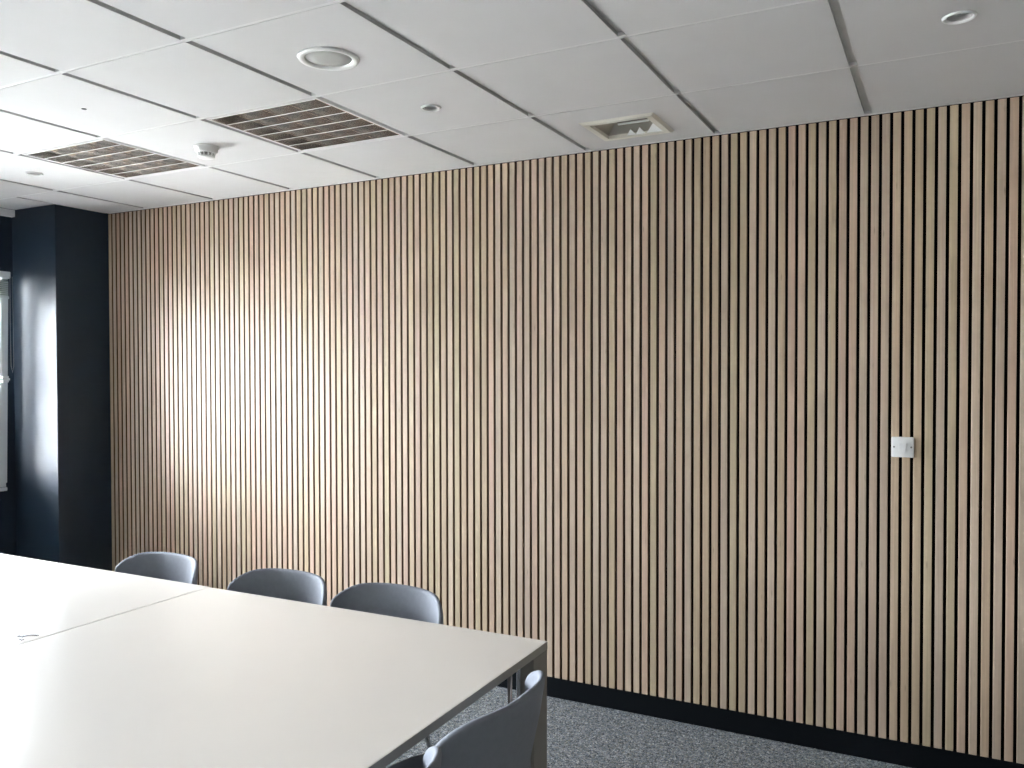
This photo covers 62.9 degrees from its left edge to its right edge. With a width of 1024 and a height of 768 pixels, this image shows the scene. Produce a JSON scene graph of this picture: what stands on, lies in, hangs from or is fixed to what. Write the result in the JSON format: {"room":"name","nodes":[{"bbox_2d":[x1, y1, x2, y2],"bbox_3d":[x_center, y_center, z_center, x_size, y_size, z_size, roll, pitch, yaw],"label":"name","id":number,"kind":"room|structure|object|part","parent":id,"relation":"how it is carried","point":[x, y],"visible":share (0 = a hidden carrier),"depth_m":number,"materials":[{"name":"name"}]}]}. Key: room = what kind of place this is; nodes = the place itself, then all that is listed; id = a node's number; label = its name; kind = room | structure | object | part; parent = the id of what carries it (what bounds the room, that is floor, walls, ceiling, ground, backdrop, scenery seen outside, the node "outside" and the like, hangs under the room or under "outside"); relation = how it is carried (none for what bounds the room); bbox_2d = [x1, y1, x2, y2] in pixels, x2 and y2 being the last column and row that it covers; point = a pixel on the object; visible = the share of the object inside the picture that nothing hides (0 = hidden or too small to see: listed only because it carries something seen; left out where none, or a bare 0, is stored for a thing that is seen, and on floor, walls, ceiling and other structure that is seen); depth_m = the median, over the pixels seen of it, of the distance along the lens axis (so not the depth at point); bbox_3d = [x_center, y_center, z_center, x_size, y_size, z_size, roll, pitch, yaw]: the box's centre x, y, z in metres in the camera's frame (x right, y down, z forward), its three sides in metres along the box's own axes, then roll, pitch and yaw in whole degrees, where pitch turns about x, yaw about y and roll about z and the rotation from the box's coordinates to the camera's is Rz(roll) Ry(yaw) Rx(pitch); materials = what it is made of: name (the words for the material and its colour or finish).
{"room":"meeting room","nodes":[
{"label":"meeting room","id":0,"kind":"room"},
{"bbox_2d":[0,208,16,555],"bbox_3d":[-4.678,0.077,2.646,0.160,2.950,6.194,0,1,27],"label":"wall","id":1,"kind":"structure","parent":0,"point":[7,498],"depth_m":5.33,"materials":[{"name":"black paint"}]},
{"bbox_2d":[0,280,9,491],"bbox_3d":[-3.612,-0.001,4.610,0.237,1.385,1.605,0,1,27],"label":"window","id":2,"kind":"structure","parent":1,"relation":"in","point":[4,378],"depth_m":5.25,"materials":[{"name":"white glass"}]},
{"bbox_3d":[-3.193,-0.029,5.194,0.030,0.040,0.145,2,2,27],"label":"handle","id":3,"kind":"part","parent":2,"relation":"part of","materials":[{"name":"white plastic"}]},
{"bbox_2d":[0,271,13,371],"bbox_3d":[-3.513,-0.372,4.576,0.055,0.632,1.569,0,1,27],"label":"blind","id":4,"kind":"object","parent":2,"relation":"attached to","point":[4,275],"visible":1,"depth_m":5.23,"materials":[{"name":"grey fabric"}]},
{"bbox_3d":[-3.136,-0.371,5.253,0.005,0.602,0.020,1,1,42],"label":"pull cord","id":5,"kind":"part","parent":4,"relation":"part of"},
{"bbox_2d":[0,208,14,216],"bbox_3d":[-4.548,-1.027,2.668,0.035,0.044,5.993,0,1,27],"label":"trim","id":6,"kind":"structure","parent":1,"relation":"attached to","point":[3,212],"depth_m":5.28,"materials":[{"name":"grey"}]},
{"bbox_2d":[12,204,111,570],"bbox_3d":[-3.035,0.018,5.505,0.728,2.950,0.396,0,1,27],"label":"wall column","id":7,"kind":"structure","parent":0,"point":[60,254],"depth_m":5.28,"materials":[{"name":"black paint"}]},
{"bbox_2d":[0,0,1023,213],"bbox_3d":[-1.164,-1.200,0.986,7.590,0.350,6.655,0,1,27],"label":"ceiling","id":8,"kind":"structure","parent":0,"point":[510,80],"depth_m":2.85,"materials":[{"name":"tile"}]},
{"bbox_2d":[26,172,42,175],"bbox_3d":[-2.464,-1.099,4.325,0.080,0.037,0.080,0,1,27],"label":"recessed light","id":9,"kind":"object","parent":8,"relation":"in","point":[27,173],"visible":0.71,"depth_m":4.32,"materials":[{"name":"white plastic"}]},
{"bbox_2d":[22,138,204,178],"bbox_3d":[-1.921,-1.127,4.065,0.573,0.087,0.575,0,1,27],"label":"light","id":10,"kind":"object","parent":8,"relation":"attached to","point":[105,155],"visible":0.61,"depth_m":4.07,"materials":[{"name":"metal"}]},
{"bbox_3d":[-2.046,-1.097,3.823,0.543,0.035,0.012,0,1,27],"label":"cross blade","id":11,"kind":"part","parent":10,"relation":"part of","materials":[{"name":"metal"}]},
{"bbox_3d":[-2.005,-1.098,3.902,0.543,0.035,0.012,0,1,27],"label":"cross blade","id":12,"kind":"part","parent":10,"relation":"part of","materials":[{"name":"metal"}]},
{"bbox_3d":[-1.963,-1.100,3.984,0.543,0.035,0.012,0,1,27],"label":"cross blade","id":13,"kind":"part","parent":10,"relation":"part of","materials":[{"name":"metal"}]},
{"bbox_3d":[-1.921,-1.102,4.065,0.543,0.035,0.012,0,1,27],"label":"cross blade","id":14,"kind":"part","parent":10,"relation":"part of","materials":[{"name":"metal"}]},
{"bbox_3d":[-1.878,-1.103,4.147,0.543,0.035,0.012,0,1,27],"label":"cross blade","id":15,"kind":"part","parent":10,"relation":"part of","materials":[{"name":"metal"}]},
{"bbox_3d":[-1.836,-1.105,4.229,0.543,0.035,0.012,0,1,27],"label":"cross blade","id":16,"kind":"part","parent":10,"relation":"part of","materials":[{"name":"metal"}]},
{"bbox_3d":[-1.795,-1.107,4.308,0.543,0.035,0.012,0,1,27],"label":"cross blade","id":17,"kind":"part","parent":10,"relation":"part of","materials":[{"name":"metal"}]},
{"bbox_2d":[193,144,218,159],"bbox_3d":[-1.391,-1.052,3.813,0.110,0.055,0.110,0,1,27],"label":"smoke detector","id":18,"kind":"object","parent":8,"relation":"attached to","point":[205,151],"visible":1,"depth_m":3.78,"materials":[{"name":"white plastic"}]},
{"bbox_2d":[205,97,403,151],"bbox_3d":[-0.855,-1.118,3.513,0.573,0.087,0.575,0,1,27],"label":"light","id":19,"kind":"object","parent":8,"relation":"attached to","point":[313,123],"visible":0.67,"depth_m":3.52,"materials":[{"name":"metal"}]},
{"bbox_3d":[-0.980,-1.089,3.271,0.543,0.035,0.012,0,1,27],"label":"cross blade","id":20,"kind":"part","parent":19,"relation":"part of","materials":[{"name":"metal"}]},
{"bbox_3d":[-0.940,-1.090,3.350,0.543,0.035,0.012,0,1,27],"label":"cross blade","id":21,"kind":"part","parent":19,"relation":"part of","materials":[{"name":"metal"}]},
{"bbox_3d":[-0.897,-1.092,3.432,0.543,0.035,0.012,0,1,27],"label":"cross blade","id":22,"kind":"part","parent":19,"relation":"part of","materials":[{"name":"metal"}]},
{"bbox_3d":[-0.855,-1.093,3.514,0.543,0.035,0.012,0,1,27],"label":"cross blade","id":23,"kind":"part","parent":19,"relation":"part of","materials":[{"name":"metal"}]},
{"bbox_3d":[-0.813,-1.095,3.595,0.543,0.035,0.012,0,1,27],"label":"cross blade","id":24,"kind":"part","parent":19,"relation":"part of","materials":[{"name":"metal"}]},
{"bbox_3d":[-0.770,-1.097,3.677,0.543,0.035,0.012,0,1,27],"label":"cross blade","id":25,"kind":"part","parent":19,"relation":"part of","materials":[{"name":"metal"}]},
{"bbox_3d":[-0.729,-1.098,3.756,0.543,0.035,0.012,0,1,27],"label":"cross blade","id":26,"kind":"part","parent":19,"relation":"part of","materials":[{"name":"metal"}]},
{"bbox_2d":[297,47,359,70],"bbox_3d":[-0.597,-1.058,2.728,0.200,0.012,0.200,0,1,27],"label":"ceiling speaker","id":27,"kind":"object","parent":8,"relation":"attached to","point":[322,58],"visible":1,"depth_m":2.72,"materials":[{"name":"white plastic"}]},
{"bbox_2d":[305,51,351,65],"bbox_3d":[-0.597,-1.061,2.728,0.151,0.008,0.151,0,1,27],"label":"grille","id":28,"kind":"object","parent":27,"relation":"attached to","point":[312,58],"depth_m":2.72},
{"bbox_2d":[421,104,440,111],"bbox_3d":[-0.314,-1.082,3.246,0.080,0.034,0.080,0,1,27],"label":"ceiling sensor","id":29,"kind":"object","parent":8,"relation":"attached to","point":[427,105],"visible":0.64,"depth_m":3.24,"materials":[{"name":"white plastic"}]},
{"bbox_2d":[578,112,673,140],"bbox_3d":[0.482,-1.098,3.515,0.320,0.059,0.295,0,1,27],"label":"ceiling vent","id":30,"kind":"object","parent":8,"relation":"in","point":[646,124],"visible":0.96,"depth_m":3.58,"materials":[{"name":"beige plastic"}]},
{"bbox_3d":[0.499,-1.075,3.443,0.133,0.005,0.010,0,1,27],"label":"blade","id":31,"kind":"part","parent":30,"relation":"part of","materials":[{"name":"white plastic"}]},
{"bbox_2d":[941,10,976,24],"bbox_3d":[1.289,-1.071,2.416,0.092,0.037,0.092,0,1,27],"label":"recessed light","id":32,"kind":"object","parent":8,"relation":"in","point":[958,13],"visible":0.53,"depth_m":2.42,"materials":[{"name":"white plastic"}]},
{"bbox_2d":[384,686,910,767],"bbox_3d":[-1.136,1.647,1.191,8.090,0.150,6.811,0,1,27],"label":"floor","id":33,"kind":"structure","parent":0,"point":[579,735],"depth_m":3.54,"materials":[{"name":"carpet"}]},
{"bbox_2d":[0,554,207,649],"bbox_3d":[-2.189,1.171,2.895,1.448,0.740,1.600,0,1,27],"label":"meeting table","id":34,"kind":"object","parent":33,"relation":"on","point":[42,598],"visible":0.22,"depth_m":3.16,"materials":[{"name":"laminate"}]},
{"bbox_2d":[17,634,38,639],"bbox_3d":[-1.549,0.803,2.666,0.055,0.002,0.056,0,1,27],"label":"port","id":35,"kind":"object","parent":34,"relation":"on","point":[21,635],"visible":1,"depth_m":2.67,"materials":[{"name":"white plastic"}]},
{"bbox_2d":[115,552,197,584],"bbox_3d":[-1.565,1.131,3.377,0.490,0.800,0.534,0,1,28],"label":"shell chair","id":36,"kind":"object","parent":33,"relation":"on","point":[177,567],"visible":0.17,"depth_m":3.61,"materials":[{"name":"grey plastic"}]},
{"bbox_2d":[0,587,546,767],"bbox_3d":[-0.895,1.181,2.233,1.448,0.740,1.600,0,1,27],"label":"meeting table","id":37,"kind":"object","parent":33,"relation":"on","point":[209,677],"visible":0.99,"depth_m":2.27,"materials":[{"name":"laminate"}]},
{"bbox_3d":[-0.006,1.187,2.520,0.015,0.714,0.015,0,1,27],"label":"support post","id":38,"kind":"part","parent":37,"relation":"part of","materials":[{"name":"silver metal"}]},
{"bbox_3d":[0.013,1.185,2.549,0.033,0.717,0.015,0,1,27],"label":"support post","id":39,"kind":"part","parent":37,"relation":"part of","materials":[{"name":"silver metal"}]},
{"bbox_3d":[0.068,1.183,2.586,0.046,0.710,0.098,0,1,27],"label":"leg","id":40,"kind":"part","parent":37,"relation":"part of","materials":[{"name":"paint"}]},
{"bbox_2d":[227,568,326,605],"bbox_3d":[-0.968,1.135,3.068,0.490,0.800,0.534,0,1,26],"label":"shell chair","id":41,"kind":"object","parent":33,"relation":"on","point":[288,584],"visible":0.13,"depth_m":3.29,"materials":[{"name":"grey plastic"}]},
{"bbox_2d":[330,583,442,747],"bbox_3d":[-0.520,1.139,2.842,0.490,0.800,0.534,0,1,27],"label":"shell chair","id":42,"kind":"object","parent":33,"relation":"on","point":[388,599],"visible":0.16,"depth_m":3.06,"materials":[{"name":"grey plastic"}]},
{"bbox_3d":[-0.287,1.320,2.891,0.174,0.420,0.044,-1,1,-22],"label":"leg","id":43,"kind":"part","parent":42,"relation":"part of","materials":[{"name":"silver metal"}]},
{"bbox_2d":[423,746,441,767],"bbox_3d":[-0.427,1.160,1.723,0.534,0.800,0.490,0,1,27],"label":"shell chair","id":44,"kind":"object","parent":33,"relation":"on","point":[432,757],"visible":1,"depth_m":1.76,"materials":[{"name":"grey plastic"}]},
{"bbox_2d":[388,670,544,767],"bbox_3d":[-0.195,1.151,2.172,0.534,0.800,0.490,0,1,27],"label":"shell chair","id":45,"kind":"object","parent":33,"relation":"on","point":[504,737],"visible":0.97,"depth_m":1.97,"materials":[{"name":"grey plastic"}]},
{"bbox_3d":[0.376,0.037,4.087,8.090,2.950,0.220,0,1,27],"label":"wall","id":46,"kind":"structure","parent":0,"visible":0},
{"bbox_2d":[108,95,1023,763],"bbox_3d":[0.553,0.162,3.857,7.162,2.517,0.029,0,1,27],"label":"panelling","id":47,"kind":"object","parent":46,"relation":"attached to","point":[634,412],"visible":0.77,"depth_m":3.81,"materials":[{"name":"brown wood"}]},
{"bbox_2d":[891,437,913,457],"bbox_3d":[1.547,0.250,3.318,0.082,0.081,0.016,0,1,27],"label":"light switch","id":48,"kind":"object","parent":47,"relation":"attached to","point":[900,446],"visible":1,"depth_m":3.31,"materials":[{"name":"white plastic"}]},
{"bbox_2d":[497,672,1023,767],"bbox_3d":[0.556,1.469,3.881,7.161,0.096,0.032,0,1,27],"label":"baseboard","id":49,"kind":"structure","parent":46,"relation":"attached to","point":[875,748],"depth_m":3.58,"materials":[{"name":"black paint"}]}
]}

